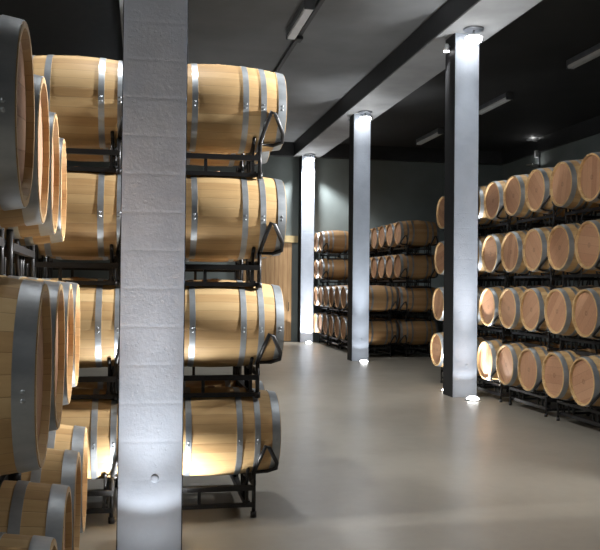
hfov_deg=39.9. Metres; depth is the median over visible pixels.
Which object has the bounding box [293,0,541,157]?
ceiling beam
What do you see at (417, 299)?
wine barrel
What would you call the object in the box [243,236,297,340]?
sliding door
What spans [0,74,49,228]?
wine barrel
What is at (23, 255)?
rack
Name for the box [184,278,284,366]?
wine barrel
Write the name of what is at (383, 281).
rack
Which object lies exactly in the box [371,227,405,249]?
wine barrel
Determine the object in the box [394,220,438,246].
wine barrel
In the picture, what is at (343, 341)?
rack
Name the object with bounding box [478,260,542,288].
rack
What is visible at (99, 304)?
wine barrel
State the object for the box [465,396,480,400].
uplight
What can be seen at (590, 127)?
trim
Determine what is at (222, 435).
wine barrel
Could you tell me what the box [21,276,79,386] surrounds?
wine barrel
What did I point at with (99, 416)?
wine barrel
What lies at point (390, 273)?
wine barrel
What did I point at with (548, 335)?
rack
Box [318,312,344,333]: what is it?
wine barrel
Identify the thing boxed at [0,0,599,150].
ceiling
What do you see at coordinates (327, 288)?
wine barrel
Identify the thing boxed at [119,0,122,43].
ceiling beam
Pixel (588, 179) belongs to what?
wine barrel
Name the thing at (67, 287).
wine barrel
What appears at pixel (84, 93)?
wine barrel
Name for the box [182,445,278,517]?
rack
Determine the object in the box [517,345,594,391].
wine barrel
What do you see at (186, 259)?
wine barrel
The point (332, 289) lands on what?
wine barrel
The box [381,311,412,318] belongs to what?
rack
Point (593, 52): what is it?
ceiling light
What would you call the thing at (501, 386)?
rack
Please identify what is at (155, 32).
column
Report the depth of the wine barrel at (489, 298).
13.29 m
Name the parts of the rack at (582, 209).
long rail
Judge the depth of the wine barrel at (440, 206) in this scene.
15.70 m
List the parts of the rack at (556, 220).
long rail, leg, long rail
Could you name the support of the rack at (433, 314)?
on the wine barrel
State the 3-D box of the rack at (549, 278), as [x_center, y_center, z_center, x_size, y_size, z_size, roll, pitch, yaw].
[3.775,-0.033,12.349,1.038,0.514,1.450,1,-1,-11]
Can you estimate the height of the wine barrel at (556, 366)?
0.710 m
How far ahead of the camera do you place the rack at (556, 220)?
12.06 m
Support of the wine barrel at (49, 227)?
on the rack at (23, 255)
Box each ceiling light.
[286,0,314,39]
[416,128,443,144]
[479,92,512,114]
[566,43,599,68]
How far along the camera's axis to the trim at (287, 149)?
26.82 m
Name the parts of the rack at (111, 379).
long rail, leg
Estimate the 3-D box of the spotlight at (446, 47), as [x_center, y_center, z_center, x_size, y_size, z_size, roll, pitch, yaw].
[2.472,-3.828,13.930,0.109,0.132,0.109,0,-1,34]
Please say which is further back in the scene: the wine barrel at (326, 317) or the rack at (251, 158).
the wine barrel at (326, 317)
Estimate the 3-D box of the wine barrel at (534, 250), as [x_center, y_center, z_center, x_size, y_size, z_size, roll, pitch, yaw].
[3.849,-0.359,11.988,1.040,0.710,0.700,1,-1,-11]
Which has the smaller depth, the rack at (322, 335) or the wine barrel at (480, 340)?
the wine barrel at (480, 340)
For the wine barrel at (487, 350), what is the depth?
13.27 m
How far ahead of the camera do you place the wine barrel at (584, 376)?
10.35 m
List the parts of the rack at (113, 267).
leg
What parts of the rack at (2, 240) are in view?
long rail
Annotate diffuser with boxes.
[417,132,441,144]
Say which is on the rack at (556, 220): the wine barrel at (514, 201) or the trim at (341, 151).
the wine barrel at (514, 201)
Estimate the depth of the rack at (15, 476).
3.60 m
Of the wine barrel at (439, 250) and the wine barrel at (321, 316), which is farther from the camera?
the wine barrel at (321, 316)
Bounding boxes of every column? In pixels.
[116,0,187,549]
[297,155,314,342]
[347,114,370,360]
[443,33,478,396]
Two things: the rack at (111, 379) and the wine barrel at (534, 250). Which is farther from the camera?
the wine barrel at (534, 250)
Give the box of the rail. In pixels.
[273,0,324,72]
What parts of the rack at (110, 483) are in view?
long rail, leg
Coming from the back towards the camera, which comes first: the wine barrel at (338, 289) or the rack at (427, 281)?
the wine barrel at (338, 289)
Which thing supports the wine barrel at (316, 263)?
on the rack at (323, 281)
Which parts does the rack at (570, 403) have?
leg, long rail, long rail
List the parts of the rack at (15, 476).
long rail, leg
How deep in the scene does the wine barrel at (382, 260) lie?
23.09 m
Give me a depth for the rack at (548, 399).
12.03 m
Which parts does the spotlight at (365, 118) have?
mount plate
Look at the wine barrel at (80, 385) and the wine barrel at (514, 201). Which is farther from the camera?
the wine barrel at (514, 201)
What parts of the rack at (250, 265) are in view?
leg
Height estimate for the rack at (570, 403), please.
0.585 m
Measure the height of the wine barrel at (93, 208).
0.710 m
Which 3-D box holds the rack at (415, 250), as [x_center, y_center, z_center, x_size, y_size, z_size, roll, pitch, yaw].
[2.998,-0.766,22.137,1.038,0.514,1.449,1,-1,-11]
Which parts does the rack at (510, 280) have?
long rail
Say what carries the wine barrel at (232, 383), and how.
on the rack at (242, 487)
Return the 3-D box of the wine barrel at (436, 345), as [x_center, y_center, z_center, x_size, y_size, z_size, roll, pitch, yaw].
[3.057,1.404,15.608,1.040,0.710,0.700,1,-1,-11]
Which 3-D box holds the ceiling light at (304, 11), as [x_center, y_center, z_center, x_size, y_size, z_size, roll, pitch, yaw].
[-0.004,-4.407,14.308,0.190,0.175,1.734,1,-1,-11]
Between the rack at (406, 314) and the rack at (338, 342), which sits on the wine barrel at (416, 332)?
the rack at (406, 314)
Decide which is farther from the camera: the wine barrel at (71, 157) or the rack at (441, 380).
the rack at (441, 380)
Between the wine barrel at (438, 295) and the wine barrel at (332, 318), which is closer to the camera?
the wine barrel at (438, 295)
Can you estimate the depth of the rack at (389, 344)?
23.00 m
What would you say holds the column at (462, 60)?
on the floor
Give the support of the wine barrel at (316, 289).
on the rack at (322, 308)
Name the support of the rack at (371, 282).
on the wine barrel
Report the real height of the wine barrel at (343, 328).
0.710 m
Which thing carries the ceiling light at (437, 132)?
attached to the ceiling
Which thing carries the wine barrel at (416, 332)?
on the rack at (415, 348)
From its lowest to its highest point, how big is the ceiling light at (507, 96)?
0.175 m
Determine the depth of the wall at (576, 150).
24.71 m
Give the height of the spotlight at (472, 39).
0.250 m
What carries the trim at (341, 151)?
attached to the wall at (399, 190)
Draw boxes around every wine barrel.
[0,14,34,210]
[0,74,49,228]
[0,275,64,430]
[0,276,51,475]
[0,480,71,549]
[0,532,57,549]
[4,112,59,238]
[13,137,66,245]
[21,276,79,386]
[21,448,80,549]
[22,277,73,404]
[25,166,120,256]
[32,55,122,147]
[44,256,109,259]
[46,277,119,367]
[47,424,87,532]
[60,387,117,479]
[66,147,110,161]
[74,382,106,389]
[183,386,280,475]
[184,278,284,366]
[184,380,264,389]
[185,171,286,259]
[185,257,265,261]
[186,151,269,166]
[187,63,286,153]
[313,286,319,305]
[313,312,331,332]
[314,233,337,253]
[314,259,325,279]
[318,258,347,279]
[318,285,333,306]
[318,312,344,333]
[319,230,347,252]
[323,285,340,307]
[323,313,343,335]
[329,285,346,307]
[329,314,347,336]
[334,315,347,338]
[335,285,347,308]
[340,317,347,339]
[341,286,347,308]
[369,257,379,279]
[369,285,398,311]
[369,318,398,344]
[370,228,379,250]
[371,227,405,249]
[371,256,386,279]
[378,225,394,248]
[378,255,394,279]
[386,223,420,247]
[386,254,411,279]
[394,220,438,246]
[394,253,436,279]
[396,318,438,344]
[397,285,435,311]
[430,332,477,366]
[432,287,443,320]
[434,241,443,274]
[436,196,443,228]
[477,285,501,325]
[477,335,511,375]
[477,338,543,379]
[478,186,516,225]
[478,236,510,275]
[479,285,517,328]
[481,233,531,275]
[484,180,547,222]
[496,341,556,386]
[498,285,540,329]
[501,230,558,274]
[503,174,563,219]
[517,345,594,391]
[520,285,561,333]
[522,227,570,274]
[525,167,599,215]
[542,348,599,399]
[544,285,592,336]
[547,223,599,273]
[549,159,599,210]
[569,355,599,406]
[572,287,599,339]
[575,219,599,271]
[577,152,599,203]
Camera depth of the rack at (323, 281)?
25.78 m
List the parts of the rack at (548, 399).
leg, long rail, long rail, leg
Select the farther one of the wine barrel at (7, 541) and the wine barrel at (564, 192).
the wine barrel at (564, 192)
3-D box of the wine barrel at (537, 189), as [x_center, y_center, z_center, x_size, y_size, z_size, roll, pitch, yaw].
[3.890,-1.219,12.006,1.040,0.710,0.700,1,-1,-11]
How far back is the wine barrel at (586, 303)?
10.39 m
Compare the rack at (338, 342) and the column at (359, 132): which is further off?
the rack at (338, 342)
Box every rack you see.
[0,229,4,274]
[0,473,20,487]
[4,229,34,276]
[25,237,119,286]
[66,117,121,173]
[70,347,118,399]
[86,456,116,523]
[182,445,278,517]
[184,333,282,397]
[185,222,283,287]
[186,110,284,178]
[314,271,347,285]
[317,243,347,259]
[319,301,347,314]
[319,330,340,344]
[324,302,342,315]
[329,332,346,348]
[335,303,374,316]
[335,335,374,352]
[369,273,395,285]
[369,301,397,320]
[369,335,397,356]
[370,244,394,257]
[371,272,412,286]
[372,242,412,256]
[380,344,411,352]
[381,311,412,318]
[387,235,437,255]
[387,268,437,287]
[392,335,430,356]
[393,302,432,320]
[431,360,499,389]
[433,314,499,335]
[435,269,501,285]
[437,225,506,235]
[477,314,541,343]
[477,370,539,401]
[478,205,551,236]
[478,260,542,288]
[498,378,589,416]
[500,317,591,350]
[503,256,593,289]
[505,195,599,230]
[544,389,599,426]
[546,326,599,355]
[549,259,599,289]
[552,193,599,224]
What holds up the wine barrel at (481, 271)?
on the rack at (510, 280)
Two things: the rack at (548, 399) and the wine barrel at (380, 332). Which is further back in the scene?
the wine barrel at (380, 332)
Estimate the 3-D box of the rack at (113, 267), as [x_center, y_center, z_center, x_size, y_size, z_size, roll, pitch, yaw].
[-1.812,-0.166,6.794,1.038,0.514,1.450,1,-1,-11]
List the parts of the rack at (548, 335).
long rail, long rail, leg, long rail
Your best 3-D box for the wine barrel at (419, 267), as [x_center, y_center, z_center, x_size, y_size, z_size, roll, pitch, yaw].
[3.063,-0.232,21.764,1.040,0.710,0.700,1,-1,-11]
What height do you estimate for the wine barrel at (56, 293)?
0.710 m
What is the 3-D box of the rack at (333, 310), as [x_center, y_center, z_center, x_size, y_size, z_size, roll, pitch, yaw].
[1.354,0.976,24.833,1.038,0.514,1.449,1,-1,-11]
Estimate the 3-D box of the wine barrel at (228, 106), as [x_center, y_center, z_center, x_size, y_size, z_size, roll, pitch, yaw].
[-0.669,-1.339,6.650,1.040,0.710,0.700,1,-1,-11]
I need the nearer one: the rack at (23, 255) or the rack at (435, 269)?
the rack at (23, 255)
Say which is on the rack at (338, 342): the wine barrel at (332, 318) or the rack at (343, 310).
the wine barrel at (332, 318)
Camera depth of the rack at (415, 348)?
21.62 m
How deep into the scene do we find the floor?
8.05 m
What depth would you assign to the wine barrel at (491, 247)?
13.30 m
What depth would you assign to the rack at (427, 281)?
21.59 m
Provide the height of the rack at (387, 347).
0.585 m
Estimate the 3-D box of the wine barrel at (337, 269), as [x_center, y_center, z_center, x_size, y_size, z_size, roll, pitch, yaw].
[1.153,-0.194,25.947,1.040,0.710,0.700,1,-1,-11]
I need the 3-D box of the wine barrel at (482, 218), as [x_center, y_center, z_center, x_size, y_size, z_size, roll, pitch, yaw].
[3.465,-1.193,14.200,1.040,0.710,0.700,1,-1,-11]
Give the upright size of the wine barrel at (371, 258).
0.710 m
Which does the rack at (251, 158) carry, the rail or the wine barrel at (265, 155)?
the wine barrel at (265, 155)
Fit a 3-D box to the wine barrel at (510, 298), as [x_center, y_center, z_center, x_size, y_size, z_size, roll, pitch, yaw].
[3.666,0.509,12.701,1.040,0.710,0.700,1,-1,-11]
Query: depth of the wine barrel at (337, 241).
25.67 m
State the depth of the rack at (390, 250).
23.62 m
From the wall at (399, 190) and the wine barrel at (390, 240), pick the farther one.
the wall at (399, 190)
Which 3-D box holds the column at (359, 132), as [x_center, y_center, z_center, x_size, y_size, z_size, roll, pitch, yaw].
[1.461,-0.919,20.438,0.430,6.050,0.450,1,-1,-11]
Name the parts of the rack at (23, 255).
leg, long rail, leg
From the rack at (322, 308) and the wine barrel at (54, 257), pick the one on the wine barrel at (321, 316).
the rack at (322, 308)
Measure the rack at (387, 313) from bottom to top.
0.514 m
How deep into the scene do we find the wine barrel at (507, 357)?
12.52 m
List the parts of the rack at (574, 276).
leg, long rail, long rail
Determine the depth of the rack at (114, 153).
6.27 m
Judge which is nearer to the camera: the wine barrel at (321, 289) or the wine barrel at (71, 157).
the wine barrel at (71, 157)
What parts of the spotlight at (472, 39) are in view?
mount plate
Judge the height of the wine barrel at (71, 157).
0.710 m
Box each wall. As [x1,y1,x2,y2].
[13,156,501,341]
[501,133,599,348]
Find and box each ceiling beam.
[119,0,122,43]
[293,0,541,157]
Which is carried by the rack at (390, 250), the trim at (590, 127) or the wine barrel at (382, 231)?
the wine barrel at (382, 231)
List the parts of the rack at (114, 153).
leg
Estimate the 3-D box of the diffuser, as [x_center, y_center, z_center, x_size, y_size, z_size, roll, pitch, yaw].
[3.949,-4.168,25.237,0.150,0.070,1.930,1,-1,-11]
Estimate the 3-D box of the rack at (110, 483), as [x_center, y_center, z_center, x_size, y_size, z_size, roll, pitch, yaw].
[-1.854,1.590,6.765,1.038,0.585,1.450,1,-1,-11]
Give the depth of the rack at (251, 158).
6.46 m
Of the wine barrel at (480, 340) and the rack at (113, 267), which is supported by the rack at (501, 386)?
the wine barrel at (480, 340)
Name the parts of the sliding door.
rail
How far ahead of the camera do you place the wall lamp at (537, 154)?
25.73 m
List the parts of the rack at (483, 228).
long rail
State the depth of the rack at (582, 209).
11.24 m
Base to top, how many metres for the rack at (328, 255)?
0.514 m
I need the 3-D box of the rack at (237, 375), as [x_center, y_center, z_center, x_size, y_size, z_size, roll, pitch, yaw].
[-0.761,0.708,6.988,1.038,0.514,1.450,1,-1,-11]
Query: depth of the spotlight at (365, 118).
19.92 m
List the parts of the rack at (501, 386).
long rail, long rail, leg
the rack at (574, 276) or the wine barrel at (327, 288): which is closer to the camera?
the rack at (574, 276)
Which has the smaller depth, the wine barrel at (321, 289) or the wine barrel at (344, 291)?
the wine barrel at (344, 291)
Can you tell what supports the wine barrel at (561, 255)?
on the rack at (574, 276)
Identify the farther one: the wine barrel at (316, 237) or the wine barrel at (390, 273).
the wine barrel at (316, 237)
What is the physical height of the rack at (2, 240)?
0.323 m
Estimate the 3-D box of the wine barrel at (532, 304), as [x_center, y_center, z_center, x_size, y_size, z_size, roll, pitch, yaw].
[3.807,0.501,11.969,1.040,0.710,0.700,1,-1,-11]
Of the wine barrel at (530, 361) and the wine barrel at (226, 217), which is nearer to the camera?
the wine barrel at (226, 217)
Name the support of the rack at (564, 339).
on the wine barrel at (584, 376)
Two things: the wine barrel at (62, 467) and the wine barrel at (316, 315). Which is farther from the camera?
the wine barrel at (316, 315)
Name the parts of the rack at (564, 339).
long rail, long rail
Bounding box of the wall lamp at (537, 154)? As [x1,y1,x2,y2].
[526,139,540,167]
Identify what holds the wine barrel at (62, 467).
on the rack
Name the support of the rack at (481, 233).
on the wine barrel
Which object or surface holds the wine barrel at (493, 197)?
on the rack at (483, 228)
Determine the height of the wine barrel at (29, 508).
0.710 m
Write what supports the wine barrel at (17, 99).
on the rack at (2, 240)
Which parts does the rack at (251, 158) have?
long rail, leg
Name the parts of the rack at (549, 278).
long rail, long rail, leg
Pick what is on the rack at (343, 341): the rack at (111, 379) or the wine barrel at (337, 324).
the wine barrel at (337, 324)
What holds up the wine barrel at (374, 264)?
on the rack at (383, 281)
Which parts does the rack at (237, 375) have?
long rail, long rail, leg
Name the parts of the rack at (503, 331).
long rail, long rail, leg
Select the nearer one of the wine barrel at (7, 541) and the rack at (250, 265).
the wine barrel at (7, 541)
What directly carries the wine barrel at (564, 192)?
on the rack at (582, 209)
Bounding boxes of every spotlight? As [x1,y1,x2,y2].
[305,153,314,161]
[358,110,371,121]
[443,44,450,52]
[463,26,483,44]
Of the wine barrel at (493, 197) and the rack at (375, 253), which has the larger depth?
the rack at (375, 253)
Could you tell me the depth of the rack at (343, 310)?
23.50 m
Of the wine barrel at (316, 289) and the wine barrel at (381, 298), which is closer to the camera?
the wine barrel at (381, 298)
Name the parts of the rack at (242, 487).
long rail, long rail, leg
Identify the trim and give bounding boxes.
[269,142,293,156]
[320,144,504,165]
[502,115,599,163]
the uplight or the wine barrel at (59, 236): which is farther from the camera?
the uplight
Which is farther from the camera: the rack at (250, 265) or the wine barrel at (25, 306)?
the rack at (250, 265)
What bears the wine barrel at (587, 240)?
on the rack at (574, 276)
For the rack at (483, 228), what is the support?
on the wine barrel at (491, 247)
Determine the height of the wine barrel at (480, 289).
0.710 m
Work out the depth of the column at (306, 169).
26.73 m
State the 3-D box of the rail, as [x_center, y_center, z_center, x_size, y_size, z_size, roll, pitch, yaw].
[0.798,-4.465,11.117,0.120,0.130,31.220,1,-1,-11]
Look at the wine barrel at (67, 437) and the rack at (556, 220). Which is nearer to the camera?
the wine barrel at (67, 437)
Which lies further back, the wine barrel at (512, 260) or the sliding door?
the sliding door
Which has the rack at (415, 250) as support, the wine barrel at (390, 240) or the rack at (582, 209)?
the wine barrel at (390, 240)
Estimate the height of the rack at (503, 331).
0.514 m
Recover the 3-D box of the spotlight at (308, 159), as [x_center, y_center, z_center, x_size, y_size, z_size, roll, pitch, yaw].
[0.321,-3.747,26.510,0.340,0.250,0.340,1,-1,-11]
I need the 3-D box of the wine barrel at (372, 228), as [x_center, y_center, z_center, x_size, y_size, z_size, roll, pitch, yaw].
[2.505,-1.058,24.701,1.040,0.710,0.700,1,-1,-11]
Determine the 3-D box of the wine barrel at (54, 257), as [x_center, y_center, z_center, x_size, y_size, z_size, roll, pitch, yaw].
[-1.880,-0.484,7.164,1.040,0.710,0.700,1,-1,-11]
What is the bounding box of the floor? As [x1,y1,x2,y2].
[78,342,599,549]
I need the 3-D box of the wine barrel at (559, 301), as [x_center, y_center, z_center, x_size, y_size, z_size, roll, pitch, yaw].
[3.949,0.492,11.238,1.040,0.710,0.700,1,-1,-11]

